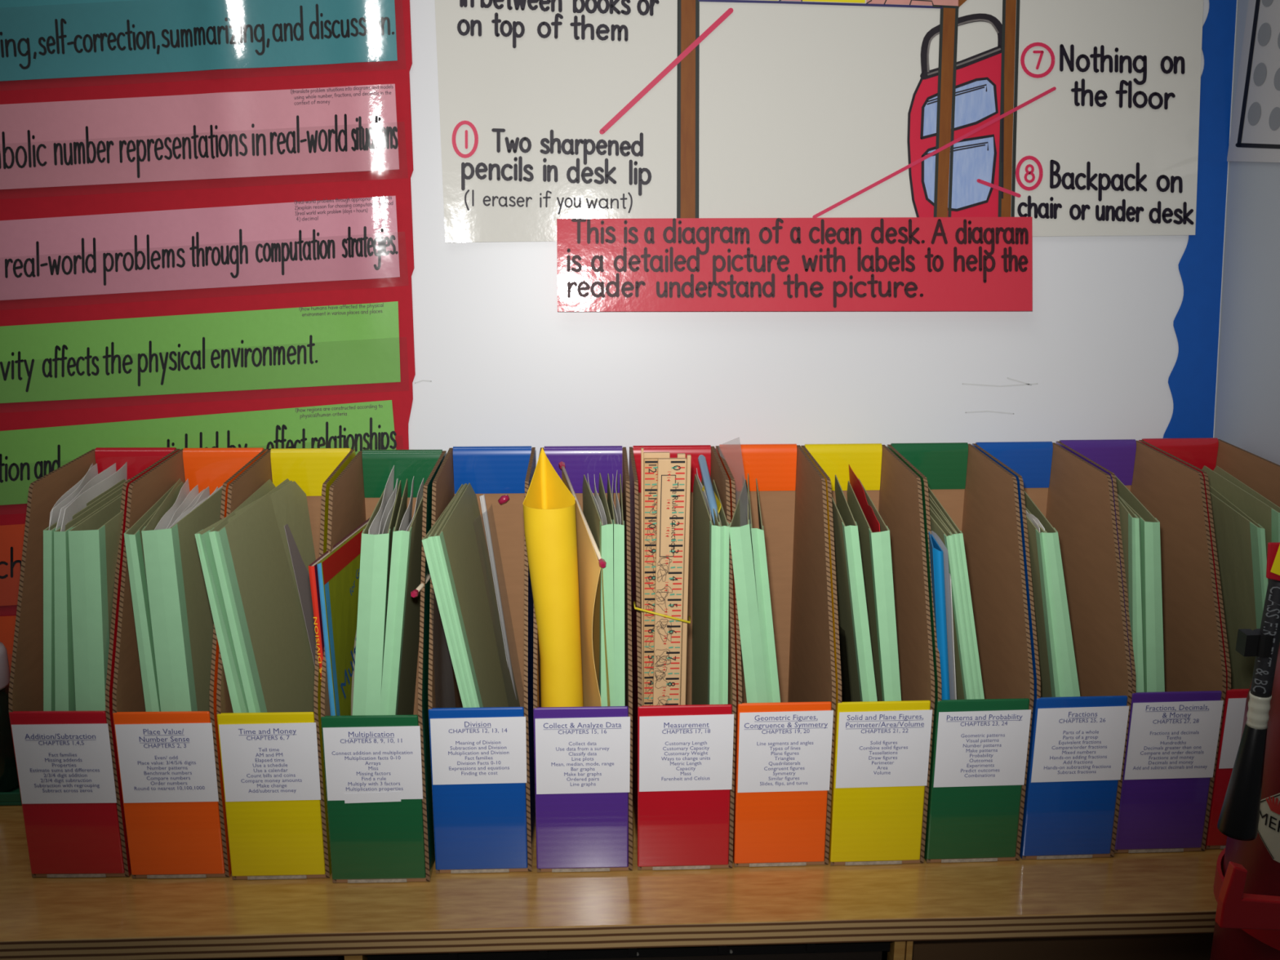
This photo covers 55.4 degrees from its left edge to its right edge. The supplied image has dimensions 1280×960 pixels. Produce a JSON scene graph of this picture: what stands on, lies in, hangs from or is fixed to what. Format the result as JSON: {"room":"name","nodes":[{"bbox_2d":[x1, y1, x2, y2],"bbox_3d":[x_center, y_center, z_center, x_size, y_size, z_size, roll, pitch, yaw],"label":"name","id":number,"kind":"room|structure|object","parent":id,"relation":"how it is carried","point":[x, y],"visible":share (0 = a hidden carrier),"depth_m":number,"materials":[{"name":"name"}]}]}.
{"room":"classroom","nodes":[
{"label":"classroom","id":0,"kind":"room"},
{"bbox_2d":[408,0,1237,474],"bbox_3d":[-0.608,-0.334,1.263,2.560,2.900,0.500,-1,15,-2],"label":"wall","id":1,"kind":"structure","parent":0,"point":[504,367],"depth_m":1.13,"materials":[{"name":"paint"}]},
{"bbox_2d":[0,0,415,684],"bbox_3d":[-0.501,-0.093,1.107,0.607,0.819,0.084,-1,15,-2],"label":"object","id":2,"kind":"object","parent":1,"relation":"attached to","point":[111,198],"depth_m":1.09,"materials":[{"name":"paper"}]},
{"bbox_2d":[295,404,382,417],"bbox_3d":[-0.276,-0.063,1.118,0.079,0.014,0.001,-1,15,-3],"label":"print","id":3,"kind":"object","parent":2,"relation":"on","point":[336,411],"depth_m":1.12,"materials":[{"name":"grey"}]},
{"bbox_2d":[290,84,393,105],"bbox_3d":[-0.261,-0.337,1.067,0.089,0.018,0.004,0,15,-2],"label":"print","id":4,"kind":"object","parent":2,"relation":"on","point":[363,95],"depth_m":1.07,"materials":[{"name":"grey"}]},
{"bbox_2d":[300,302,383,316],"bbox_3d":[-0.270,-0.154,1.103,0.076,0.012,0.002,0,15,-1],"label":"print","id":5,"kind":"object","parent":2,"relation":"on","point":[372,309],"depth_m":1.10,"materials":[{"name":"grey"}]},
{"bbox_2d":[294,195,392,221],"bbox_3d":[-0.264,-0.241,1.085,0.087,0.023,0.004,-1,15,-2],"label":"print","id":6,"kind":"object","parent":2,"relation":"on","point":[376,208],"depth_m":1.09,"materials":[{"name":"grey"}]},
{"bbox_2d":[556,217,1032,311],"bbox_3d":[0.143,-0.196,1.109,0.437,0.084,0.012,-1,15,-2],"label":"sign","id":7,"kind":"object","parent":1,"relation":"attached to","point":[866,264],"visible":1,"depth_m":1.11,"materials":[{"name":"red"}]},
{"bbox_2d":[434,0,1203,242],"bbox_3d":[0.167,-0.361,1.088,0.695,0.291,0.026,-1,15,-2],"label":"poster","id":8,"kind":"object","parent":1,"relation":"attached to","point":[1075,117],"visible":1,"depth_m":1.09,"materials":[{"name":"white paper"}]},
{"bbox_2d":[1163,0,1236,438],"bbox_3d":[0.522,-0.263,1.126,0.049,0.469,0.048,-1,15,-2],"label":"scalloped border","id":9,"kind":"object","parent":1,"relation":"attached to","point":[1192,380],"visible":0.98,"depth_m":1.13,"materials":[{"name":"blue paper"}]},
{"bbox_2d":[1213,0,1279,465],"bbox_3d":[0.634,-0.098,0.179,0.151,2.800,2.622,-1,15,-2],"label":"wall","id":10,"kind":"structure","parent":0,"point":[1247,415],"depth_m":1.09,"materials":[{"name":"paint"}]},
{"bbox_2d":[1209,542,1279,959],"bbox_3d":[0.453,0.351,0.836,0.120,0.677,0.184,10,18,33],"label":"fire extinguisher","id":11,"kind":"object","parent":10,"relation":"attached to","point":[1249,818],"visible":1,"depth_m":0.76,"materials":[{"name":"red metal"}]},
{"bbox_2d":[1213,848,1279,950],"bbox_3d":[0.467,0.258,0.838,0.203,0.170,0.130,-1,15,-2],"label":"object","id":12,"kind":"object","parent":10,"relation":"attached to","point":[1257,915],"visible":0.82,"depth_m":0.77,"materials":[{"name":"red metal"}]},
{"bbox_2d":[1226,0,1279,162],"bbox_3d":[0.543,-0.356,1.024,0.004,0.175,0.159,-1,15,-2],"label":"poster","id":13,"kind":"object","parent":10,"relation":"attached to","point":[1255,135],"visible":1,"depth_m":1.06,"materials":[{"name":"white"}]},
{"bbox_3d":[-0.547,1.392,0.208,2.560,0.100,2.422,-1,15,-2],"label":"floor","id":14,"kind":"structure","parent":0,"visible":0},
{"bbox_2d":[0,804,1223,959],"bbox_3d":[-0.290,0.683,1.134,1.605,0.800,0.290,-1,15,-2],"label":"bookcase","id":15,"kind":"object","parent":14,"relation":"on","point":[1126,905],"visible":0.44,"depth_m":0.93,"materials":[{"name":"brown wood"}]},
{"bbox_2d":[0,786,22,805],"bbox_3d":[-0.614,0.272,1.096,0.217,0.012,0.066,-1,15,-2],"label":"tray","id":16,"kind":"object","parent":15,"relation":"on","point":[12,797],"visible":0.02,"depth_m":1.07,"materials":[{"name":"green plastic"}]},
{"bbox_2d":[0,641,18,792],"bbox_3d":[-0.583,0.208,1.082,0.059,0.134,0.059,-1,15,-2],"label":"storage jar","id":17,"kind":"object","parent":16,"relation":"on","point":[9,781],"visible":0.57,"depth_m":1.07,"materials":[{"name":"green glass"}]},
{"bbox_2d":[8,447,180,877],"bbox_3d":[-0.443,0.142,1.018,0.076,0.302,0.199,0,15,-1],"label":"magazine file","id":18,"kind":"object","parent":15,"relation":"on","point":[67,762],"visible":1,"depth_m":0.95,"materials":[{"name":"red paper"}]},
{"bbox_2d":[48,462,93,525],"bbox_3d":[-0.462,0.143,1.023,0.034,0.287,0.166,-1,15,-2],"label":"paper sheet","id":19,"kind":"object","parent":18,"relation":"in","point":[74,487],"visible":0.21,"depth_m":0.98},
{"bbox_2d":[48,462,97,530],"bbox_3d":[-0.461,0.143,1.023,0.033,0.288,0.166,-1,15,-2],"label":"paper sheet","id":20,"kind":"object","parent":18,"relation":"in","point":[93,471],"visible":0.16,"depth_m":0.96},
{"bbox_2d":[55,462,115,530],"bbox_3d":[-0.457,0.143,1.023,0.037,0.289,0.166,-1,15,-2],"label":"paper sheet","id":21,"kind":"object","parent":18,"relation":"in","point":[110,470],"visible":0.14,"depth_m":1.01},
{"bbox_2d":[43,479,128,711],"bbox_3d":[-0.458,0.150,1.020,0.040,0.277,0.167,0,15,-1],"label":"folder","id":22,"kind":"object","parent":18,"relation":"in","point":[49,704],"visible":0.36,"depth_m":0.93,"materials":[{"name":"green paper"}]},
{"bbox_2d":[53,487,122,711],"bbox_3d":[-0.448,0.150,1.019,0.044,0.276,0.167,-1,15,-2],"label":"folder","id":23,"kind":"object","parent":18,"relation":"in","point":[64,686],"visible":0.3,"depth_m":0.93,"materials":[{"name":"green paper"}]},
{"bbox_2d":[60,462,127,531],"bbox_3d":[-0.455,0.144,1.020,0.039,0.288,0.160,-1,15,-2],"label":"paper sheet","id":24,"kind":"object","parent":18,"relation":"in","point":[79,503],"visible":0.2,"depth_m":0.98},
{"bbox_2d":[68,495,124,711],"bbox_3d":[-0.427,0.150,1.020,0.044,0.277,0.168,-1,15,-2],"label":"folder","id":25,"kind":"object","parent":18,"relation":"in","point":[94,543],"visible":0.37,"depth_m":0.93,"materials":[{"name":"green paper"}]},
{"bbox_2d":[112,447,267,878],"bbox_3d":[-0.364,0.143,1.017,0.076,0.302,0.199,0,15,-1],"label":"magazine file","id":26,"kind":"object","parent":15,"relation":"on","point":[170,762],"visible":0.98,"depth_m":0.95,"materials":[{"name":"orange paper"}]},
{"bbox_2d":[124,481,183,711],"bbox_3d":[-0.384,0.151,1.021,0.016,0.275,0.174,-1,15,-6],"label":"folder","id":27,"kind":"object","parent":26,"relation":"in","point":[133,535],"visible":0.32,"depth_m":0.92,"materials":[{"name":"green paper"}]},
{"bbox_2d":[154,479,190,529],"bbox_3d":[-0.377,0.150,1.024,0.010,0.273,0.159,-2,15,-9],"label":"paper sheet","id":28,"kind":"object","parent":26,"relation":"in","point":[166,519],"visible":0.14,"depth_m":0.99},
{"bbox_2d":[141,478,222,711],"bbox_3d":[-0.363,0.148,1.023,0.045,0.278,0.177,-3,15,-10],"label":"folder","id":29,"kind":"object","parent":26,"relation":"in","point":[182,621],"visible":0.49,"depth_m":0.93,"materials":[{"name":"green paper"}]},
{"bbox_2d":[165,484,199,528],"bbox_3d":[-0.374,0.153,1.021,0.007,0.269,0.153,-1,15,-6],"label":"paper sheet","id":30,"kind":"object","parent":26,"relation":"in","point":[194,492],"visible":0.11,"depth_m":1.02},
{"bbox_2d":[168,486,209,528],"bbox_3d":[-0.363,0.154,1.015,0.006,0.272,0.141,-1,15,-5],"label":"paper sheet","id":31,"kind":"object","parent":26,"relation":"in","point":[206,493],"visible":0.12,"depth_m":1.00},
{"bbox_2d":[180,488,204,515],"bbox_3d":[-0.369,0.155,1.019,0.006,0.267,0.147,-1,15,-5],"label":"paper sheet","id":32,"kind":"object","parent":26,"relation":"in","point":[197,496],"visible":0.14,"depth_m":1.03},
{"bbox_2d":[191,486,217,511],"bbox_3d":[-0.358,0.154,1.012,0.004,0.272,0.135,-1,15,-3],"label":"paper sheet","id":33,"kind":"object","parent":26,"relation":"in","point":[204,500],"visible":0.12,"depth_m":1.00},
{"bbox_2d":[207,485,222,498],"bbox_3d":[-0.353,0.153,1.009,0.003,0.276,0.130,0,15,-2],"label":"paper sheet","id":34,"kind":"object","parent":26,"relation":"in","point":[218,489],"visible":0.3,"depth_m":1.02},
{"bbox_2d":[216,448,355,879],"bbox_3d":[-0.286,0.143,1.016,0.076,0.302,0.199,0,15,-2],"label":"magazine file","id":35,"kind":"object","parent":15,"relation":"on","point":[273,763],"visible":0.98,"depth_m":0.95,"materials":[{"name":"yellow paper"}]},
{"bbox_2d":[194,480,315,712],"bbox_3d":[-0.302,0.151,1.020,0.046,0.275,0.176,1,15,3],"label":"folder","id":36,"kind":"object","parent":35,"relation":"in","point":[290,504],"visible":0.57,"depth_m":0.94,"materials":[{"name":"green paper"}]},
{"bbox_2d":[208,478,315,712],"bbox_3d":[-0.297,0.150,1.020,0.047,0.277,0.174,0,15,1],"label":"folder","id":37,"kind":"object","parent":35,"relation":"in","point":[265,615],"visible":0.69,"depth_m":0.97,"materials":[{"name":"green paper"}]},
{"bbox_2d":[284,524,315,666],"bbox_3d":[-0.284,0.152,1.078,0.035,0.244,0.038,-1,15,-2],"label":"paper sheet","id":38,"kind":"object","parent":35,"relation":"in","point":[301,573],"visible":0.38,"depth_m":1.05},
{"bbox_2d":[320,449,446,883],"bbox_3d":[-0.205,0.144,1.012,0.076,0.302,0.199,0,15,-2],"label":"magazine file","id":39,"kind":"object","parent":15,"relation":"on","point":[377,768],"visible":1,"depth_m":0.94,"materials":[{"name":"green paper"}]},
{"bbox_2d":[308,518,369,682],"bbox_3d":[-0.238,0.164,1.020,0.024,0.251,0.174,2,15,6],"label":"paperback book","id":40,"kind":"object","parent":39,"relation":"in","point":[313,567],"visible":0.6,"depth_m":0.92,"materials":[{"name":"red paper"}]},
{"bbox_2d":[316,524,366,715],"bbox_3d":[-0.234,0.162,1.020,0.027,0.253,0.173,2,15,6],"label":"paperback book","id":41,"kind":"object","parent":39,"relation":"in","point":[338,572],"visible":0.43,"depth_m":0.95,"materials":[{"name":"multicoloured paper"}]},
{"bbox_2d":[352,480,401,715],"bbox_3d":[-0.214,0.152,1.014,0.050,0.277,0.175,-1,15,-2],"label":"folder","id":42,"kind":"object","parent":39,"relation":"in","point":[375,549],"visible":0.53,"depth_m":0.92,"materials":[{"name":"green paper"}]},
{"bbox_2d":[368,465,394,534],"bbox_3d":[-0.220,0.146,1.019,0.031,0.286,0.162,-1,15,-2],"label":"paper sheet","id":43,"kind":"object","parent":42,"relation":"in","point":[374,529],"visible":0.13,"depth_m":0.99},
{"bbox_2d":[378,478,397,533],"bbox_3d":[-0.216,0.152,1.020,0.029,0.274,0.163,-1,15,-4],"label":"paper sheet","id":44,"kind":"object","parent":39,"relation":"in","point":[390,502],"visible":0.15,"depth_m":0.99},
{"bbox_2d":[382,478,398,533],"bbox_3d":[-0.212,0.151,1.020,0.027,0.274,0.164,-1,15,-5],"label":"paper sheet","id":45,"kind":"object","parent":39,"relation":"in","point":[386,526],"visible":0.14,"depth_m":0.96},
{"bbox_2d":[379,478,422,715],"bbox_3d":[-0.200,0.151,1.016,0.053,0.278,0.172,-1,15,-2],"label":"folder","id":46,"kind":"object","parent":39,"relation":"in","point":[403,611],"visible":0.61,"depth_m":0.93,"materials":[{"name":"green paper"}]},
{"bbox_2d":[399,476,413,530],"bbox_3d":[-0.203,0.150,1.019,0.032,0.277,0.161,-1,15,-4],"label":"paper sheet","id":47,"kind":"object","parent":46,"relation":"in","point":[406,519],"visible":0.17,"depth_m":0.98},
{"bbox_2d":[406,478,423,531],"bbox_3d":[-0.197,0.151,1.017,0.036,0.276,0.156,-1,15,-2],"label":"paper sheet","id":48,"kind":"object","parent":39,"relation":"in","point":[420,495],"visible":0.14,"depth_m":1.03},
{"bbox_2d":[427,445,535,873],"bbox_3d":[-0.128,0.141,1.025,0.076,0.302,0.199,0,15,-2],"label":"magazine file","id":49,"kind":"object","parent":15,"relation":"on","point":[482,761],"visible":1,"depth_m":0.96,"materials":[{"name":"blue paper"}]},
{"bbox_2d":[410,573,430,597],"bbox_3d":[-0.162,0.153,0.970,0.015,0.164,0.074,2,15,5],"label":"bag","id":50,"kind":"object","parent":49,"relation":"in","point":[415,593],"visible":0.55,"depth_m":0.92,"materials":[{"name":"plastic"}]},
{"bbox_2d":[422,486,469,707],"bbox_3d":[-0.137,0.151,1.030,0.054,0.269,0.174,0,15,0],"label":"folder","id":51,"kind":"object","parent":49,"relation":"in","point":[425,541],"visible":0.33,"depth_m":0.93,"materials":[{"name":"green paper"}]},
{"bbox_2d":[427,483,474,707],"bbox_3d":[-0.133,0.151,1.030,0.053,0.270,0.173,0,15,-1],"label":"folder","id":52,"kind":"object","parent":49,"relation":"in","point":[437,527],"visible":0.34,"depth_m":0.93,"materials":[{"name":"green paper"}]},
{"bbox_2d":[433,483,519,707],"bbox_3d":[-0.129,0.151,1.030,0.054,0.271,0.173,0,15,-1],"label":"folder","id":53,"kind":"object","parent":49,"relation":"in","point":[460,540],"visible":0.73,"depth_m":1.00,"materials":[{"name":"green paper"}]},
{"bbox_2d":[479,493,516,699],"bbox_3d":[-0.123,0.138,1.101,0.035,0.259,0.011,-1,15,-2],"label":"paper sheet","id":54,"kind":"object","parent":49,"relation":"in","point":[482,500],"visible":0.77,"depth_m":1.09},
{"bbox_2d":[497,494,509,504],"bbox_3d":[-0.121,0.018,1.080,0.010,0.009,0.007,-1,15,-2],"label":"clip","id":55,"kind":"object","parent":49,"relation":"in","point":[504,499],"visible":1,"depth_m":1.08,"materials":[{"name":"red"}]},
{"bbox_2d":[533,445,632,871],"bbox_3d":[-0.047,0.141,1.027,0.076,0.302,0.199,0,15,-2],"label":"magazine file","id":56,"kind":"object","parent":15,"relation":"on","point":[583,756],"visible":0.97,"depth_m":0.95,"materials":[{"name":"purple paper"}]},
{"bbox_2d":[523,447,583,706],"bbox_3d":[-0.066,0.139,0.964,0.047,0.327,0.050,-1,15,-2],"label":"paper roll","id":57,"kind":"object","parent":56,"relation":"in","point":[548,504],"visible":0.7,"depth_m":0.93,"materials":[{"name":"paper"}]},
{"bbox_2d":[558,461,609,706],"bbox_3d":[-0.047,0.139,1.018,0.008,0.281,0.172,-4,15,-14],"label":"bag","id":58,"kind":"object","parent":56,"relation":"in","point":[565,478],"visible":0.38,"depth_m":0.96,"materials":[{"name":"plastic"}]},
{"bbox_2d":[575,500,601,706],"bbox_3d":[-0.043,0.112,0.965,0.007,0.180,0.069,-5,15,-17],"label":"envelope","id":59,"kind":"object","parent":56,"relation":"in","point":[588,568],"visible":0.84,"depth_m":0.95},
{"bbox_2d":[582,472,613,706],"bbox_3d":[-0.035,0.146,1.031,0.019,0.279,0.172,-1,15,-4],"label":"folder","id":60,"kind":"object","parent":56,"relation":"in","point":[602,535],"visible":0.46,"depth_m":0.94,"materials":[{"name":"green paper"}]},
{"bbox_2d":[587,475,603,524],"bbox_3d":[-0.037,0.147,1.036,0.004,0.274,0.162,-1,15,-6],"label":"paper sheet","id":61,"kind":"object","parent":60,"relation":"in","point":[593,497],"visible":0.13,"depth_m":1.00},
{"bbox_2d":[594,477,607,525],"bbox_3d":[-0.033,0.148,1.036,0.004,0.274,0.162,-1,15,-5],"label":"paper sheet","id":62,"kind":"object","parent":60,"relation":"in","point":[596,495],"visible":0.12,"depth_m":1.00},
{"bbox_2d":[607,473,624,706],"bbox_3d":[-0.020,0.146,1.032,0.012,0.279,0.172,-1,15,-2],"label":"folder","id":63,"kind":"object","parent":56,"relation":"in","point":[618,529],"visible":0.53,"depth_m":0.93,"materials":[{"name":"green paper"}]},
{"bbox_2d":[612,474,617,524],"bbox_3d":[-0.021,0.147,1.036,0.003,0.275,0.160,-1,15,-2],"label":"paper sheet","id":64,"kind":"object","parent":63,"relation":"in","point":[614,508],"visible":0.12,"depth_m":0.98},
{"bbox_2d":[615,471,621,524],"bbox_3d":[-0.018,0.146,1.036,0.003,0.278,0.161,-1,15,-2],"label":"paper sheet","id":65,"kind":"object","parent":63,"relation":"in","point":[617,504],"visible":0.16,"depth_m":1.00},
{"bbox_2d":[367,941,890,959],"bbox_3d":[-0.012,0.452,1.074,0.395,0.278,0.256,-1,15,-2],"label":"shelf","id":66,"kind":"object","parent":15,"relation":"in","point":[858,950],"visible":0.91,"depth_m":0.92,"materials":[{"name":"black"}]},
{"bbox_2d":[629,444,736,870],"bbox_3d":[0.032,0.140,1.030,0.076,0.302,0.199,-1,15,-2],"label":"magazine file","id":67,"kind":"object","parent":15,"relation":"on","point":[684,755],"visible":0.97,"depth_m":0.96,"materials":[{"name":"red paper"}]},
{"bbox_2d":[640,447,643,705],"bbox_3d":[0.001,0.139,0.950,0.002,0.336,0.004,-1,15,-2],"label":"ruler","id":68,"kind":"object","parent":67,"relation":"in","point":[642,448],"visible":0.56,"depth_m":0.93,"materials":[{"name":"brown wood"}]},
{"bbox_2d":[643,457,657,705],"bbox_3d":[0.009,0.143,0.944,0.012,0.329,0.005,-1,15,-2],"label":"ruler","id":69,"kind":"object","parent":67,"relation":"in","point":[651,464],"visible":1,"depth_m":0.92,"materials":[{"name":"brown"}]},
{"bbox_2d":[643,452,670,487],"bbox_3d":[0.013,0.140,0.949,0.021,0.333,0.004,-1,15,-2],"label":"ruler","id":70,"kind":"object","parent":67,"relation":"in","point":[646,455],"visible":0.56,"depth_m":0.91,"materials":[{"name":"brown wood"}]},
{"bbox_2d":[653,457,686,705],"bbox_3d":[0.021,0.144,0.939,0.026,0.331,0.005,-1,15,-2],"label":"ruler","id":71,"kind":"object","parent":67,"relation":"in","point":[671,472],"visible":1,"depth_m":0.92,"materials":[{"name":"brown wood"}]},
{"bbox_2d":[633,601,690,623],"bbox_3d":[0.017,0.101,0.927,0.044,0.013,0.013,1,15,2],"label":"rubber band","id":72,"kind":"object","parent":71,"relation":"attached to","point":[636,608],"visible":1,"depth_m":0.92,"materials":[{"name":"yellow"}]},
{"bbox_2d":[676,453,685,697],"bbox_3d":[0.030,0.141,0.950,0.008,0.332,0.004,-1,15,-2],"label":"ruler","id":73,"kind":"object","parent":67,"relation":"in","point":[679,455],"visible":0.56,"depth_m":0.91,"materials":[{"name":"brown wood"}]},
{"bbox_2d":[680,454,691,705],"bbox_3d":[0.034,0.142,0.942,0.008,0.332,0.004,-1,15,-2],"label":"ruler","id":74,"kind":"object","parent":67,"relation":"in","point":[684,637],"visible":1,"depth_m":0.92,"materials":[{"name":"brown wood"}]},
{"bbox_2d":[696,467,711,519],"bbox_3d":[0.054,0.145,1.040,0.004,0.278,0.162,0,15,-2],"label":"paper sheet","id":75,"kind":"object","parent":67,"relation":"in","point":[698,478],"visible":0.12,"depth_m":1.02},
{"bbox_2d":[691,474,720,704],"bbox_3d":[0.055,0.146,1.035,0.010,0.277,0.172,-1,15,-2],"label":"folder","id":76,"kind":"object","parent":67,"relation":"in","point":[706,533],"visible":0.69,"depth_m":0.99,"materials":[{"name":"green paper"}]},
{"bbox_2d":[697,454,718,523],"bbox_3d":[0.056,0.007,0.992,0.007,0.037,0.092,-1,15,-5],"label":"pen","id":77,"kind":"object","parent":67,"relation":"in","point":[707,482],"visible":0.9,"depth_m":0.99,"materials":[{"name":"blue plastic"}]},
{"bbox_2d":[702,485,720,513],"bbox_3d":[0.058,0.014,1.000,0.006,0.017,0.058,-2,15,-9],"label":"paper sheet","id":78,"kind":"object","parent":67,"relation":"in","point":[718,504],"visible":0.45,"depth_m":0.98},
{"bbox_2d":[712,479,728,704],"bbox_3d":[0.062,0.147,1.036,0.010,0.276,0.172,-1,15,-2],"label":"folder","id":79,"kind":"object","parent":67,"relation":"in","point":[724,548],"visible":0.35,"depth_m":0.94,"materials":[{"name":"green paper"}]},
{"bbox_2d":[715,444,835,866],"bbox_3d":[0.110,0.139,1.035,0.076,0.302,0.199,-1,15,-2],"label":"magazine file","id":80,"kind":"object","parent":15,"relation":"on","point":[784,761],"visible":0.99,"depth_m":0.97,"materials":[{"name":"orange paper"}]},
{"bbox_2d":[728,473,767,702],"bbox_3d":[0.091,0.146,1.036,0.049,0.278,0.174,0,15,0],"label":"folder","id":81,"kind":"object","parent":80,"relation":"in","point":[740,529],"visible":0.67,"depth_m":0.94,"materials":[{"name":"green paper"}]},
{"bbox_2d":[748,478,780,702],"bbox_3d":[0.106,0.147,1.039,0.043,0.274,0.174,0,15,1],"label":"folder","id":82,"kind":"object","parent":80,"relation":"in","point":[762,589],"visible":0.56,"depth_m":0.94,"materials":[{"name":"green paper"}]},
{"bbox_2d":[800,443,934,865],"bbox_3d":[0.186,0.138,1.037,0.076,0.302,0.199,-1,15,-3],"label":"magazine file","id":83,"kind":"object","parent":15,"relation":"on","point":[882,749],"visible":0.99,"depth_m":0.97,"materials":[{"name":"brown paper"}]},
{"bbox_2d":[838,624,851,702],"bbox_3d":[0.167,0.195,1.024,0.028,0.190,0.110,-1,15,-2],"label":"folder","id":84,"kind":"object","parent":83,"relation":"in","point":[846,693],"visible":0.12,"depth_m":0.96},
{"bbox_2d":[831,475,877,702],"bbox_3d":[0.182,0.146,1.041,0.053,0.276,0.175,0,15,1],"label":"folder","id":85,"kind":"object","parent":83,"relation":"in","point":[852,612],"visible":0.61,"depth_m":0.96,"materials":[{"name":"green paper"}]},
{"bbox_2d":[848,464,879,532],"bbox_3d":[0.199,0.143,1.044,0.035,0.280,0.167,0,15,0],"label":"folder","id":86,"kind":"object","parent":83,"relation":"in","point":[855,484],"visible":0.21,"depth_m":1.03,"materials":[{"name":"red paper"}]},
{"bbox_2d":[846,478,901,701],"bbox_3d":[0.196,0.148,1.042,0.049,0.272,0.172,-1,15,-2],"label":"folder","id":87,"kind":"object","parent":83,"relation":"in","point":[875,547],"visible":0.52,"depth_m":0.95,"materials":[{"name":"green paper"}]},
{"bbox_2d":[887,442,1034,862],"bbox_3d":[0.265,0.138,1.041,0.076,0.302,0.199,-1,15,-3],"label":"magazine file","id":88,"kind":"object","parent":15,"relation":"on","point":[980,747],"visible":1,"depth_m":0.98,"materials":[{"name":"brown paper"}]},
{"bbox_2d":[928,531,950,699],"bbox_3d":[0.238,0.158,1.031,0.035,0.257,0.147,-1,15,-2],"label":"folder","id":89,"kind":"object","parent":88,"relation":"in","point":[936,557],"visible":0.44,"depth_m":0.94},
{"bbox_2d":[930,530,954,699],"bbox_3d":[0.246,0.153,1.044,0.030,0.261,0.169,0,15,-1],"label":"plastic bag","id":90,"kind":"object","parent":88,"relation":"in","point":[945,555],"visible":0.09,"depth_m":0.95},
{"bbox_2d":[928,506,973,699],"bbox_3d":[0.260,0.151,1.038,0.061,0.267,0.155,-1,15,-2],"label":"folder","id":91,"kind":"object","parent":88,"relation":"in","point":[963,686],"visible":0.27,"depth_m":0.95,"materials":[{"name":"green paper"}]},
{"bbox_2d":[948,573,956,699],"bbox_3d":[0.252,0.160,1.050,0.028,0.245,0.171,0,15,0],"label":"paper sheet","id":92,"kind":"object","parent":88,"relation":"in","point":[950,588],"visible":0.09,"depth_m":0.95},
{"bbox_2d":[928,497,979,699],"bbox_3d":[0.265,0.150,1.042,0.057,0.268,0.164,0,15,0],"label":"folder","id":93,"kind":"object","parent":88,"relation":"in","point":[931,504],"visible":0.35,"depth_m":0.95,"materials":[{"name":"green paper"}]},
{"bbox_2d":[928,487,984,698],"bbox_3d":[0.268,0.149,1.045,0.061,0.268,0.169,-1,15,-2],"label":"folder","id":94,"kind":"object","parent":88,"relation":"in","point":[931,495],"visible":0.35,"depth_m":0.95,"materials":[{"name":"green paper"}]},
{"bbox_2d":[972,441,1132,859],"bbox_3d":[0.343,0.136,1.046,0.076,0.302,0.199,-1,15,-3],"label":"magazine file","id":95,"kind":"object","parent":15,"relation":"on","point":[1077,745],"visible":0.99,"depth_m":0.98,"materials":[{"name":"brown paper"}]},
{"bbox_2d":[1026,512,1044,530],"bbox_3d":[0.335,0.146,1.051,0.047,0.272,0.163,0,15,1],"label":"paper sheet","id":96,"kind":"object","parent":95,"relation":"in","point":[1029,516],"visible":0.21,"depth_m":0.96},
{"bbox_2d":[1026,510,1066,697],"bbox_3d":[0.338,0.149,1.048,0.061,0.268,0.169,0,15,1],"label":"folder","id":97,"kind":"object","parent":95,"relation":"in","point":[1051,675],"visible":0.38,"depth_m":0.96,"materials":[{"name":"green paper"}]},
{"bbox_2d":[1023,489,1079,697],"bbox_3d":[0.342,0.148,1.051,0.069,0.268,0.173,-1,15,-2],"label":"folder","id":98,"kind":"object","parent":95,"relation":"in","point":[1070,675],"visible":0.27,"depth_m":0.95,"materials":[{"name":"green paper"}]},
{"bbox_2d":[1025,509,1039,532],"bbox_3d":[0.336,0.147,1.050,0.052,0.269,0.156,1,15,2],"label":"paper sheet","id":99,"kind":"object","parent":98,"relation":"in","point":[1034,522],"visible":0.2,"depth_m":0.96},
{"bbox_2d":[1055,439,1226,853],"bbox_3d":[0.421,0.134,1.056,0.076,0.302,0.199,-1,15,-3],"label":"magazine file","id":100,"kind":"object","parent":15,"relation":"on","point":[1174,733],"visible":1,"depth_m":0.99,"materials":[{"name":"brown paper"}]},
{"bbox_2d":[1117,494,1144,692],"bbox_3d":[0.404,0.143,1.051,0.043,0.277,0.160,1,15,2],"label":"folder","id":101,"kind":"object","parent":100,"relation":"in","point":[1129,521],"visible":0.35,"depth_m":0.96,"materials":[{"name":"green paper"}]},
{"bbox_2d":[1111,471,1164,692],"bbox_3d":[0.420,0.142,1.060,0.051,0.274,0.179,1,15,4],"label":"folder","id":102,"kind":"object","parent":100,"relation":"in","point":[1149,526],"visible":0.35,"depth_m":0.96,"materials":[{"name":"green paper"}]},
{"bbox_2d":[1138,437,1279,848],"bbox_3d":[0.499,0.133,1.062,0.076,0.302,0.199,-1,15,-3],"label":"magazine file","id":103,"kind":"object","parent":15,"relation":"on","point":[1262,475],"visible":0.13,"depth_m":1.00,"materials":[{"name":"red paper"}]},
{"bbox_2d":[1208,484,1267,688],"bbox_3d":[0.506,0.144,1.067,0.058,0.268,0.172,-1,15,-2],"label":"folder","id":104,"kind":"object","parent":103,"relation":"in","point":[1241,545],"visible":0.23,"depth_m":1.01,"materials":[{"name":"green paper"}]},
{"bbox_2d":[1202,465,1279,582],"bbox_3d":[0.513,0.138,1.066,0.043,0.279,0.171,-1,15,-2],"label":"folder","id":105,"kind":"object","parent":103,"relation":"in","point":[1261,510],"visible":0.13,"depth_m":1.01,"materials":[{"name":"green paper"}]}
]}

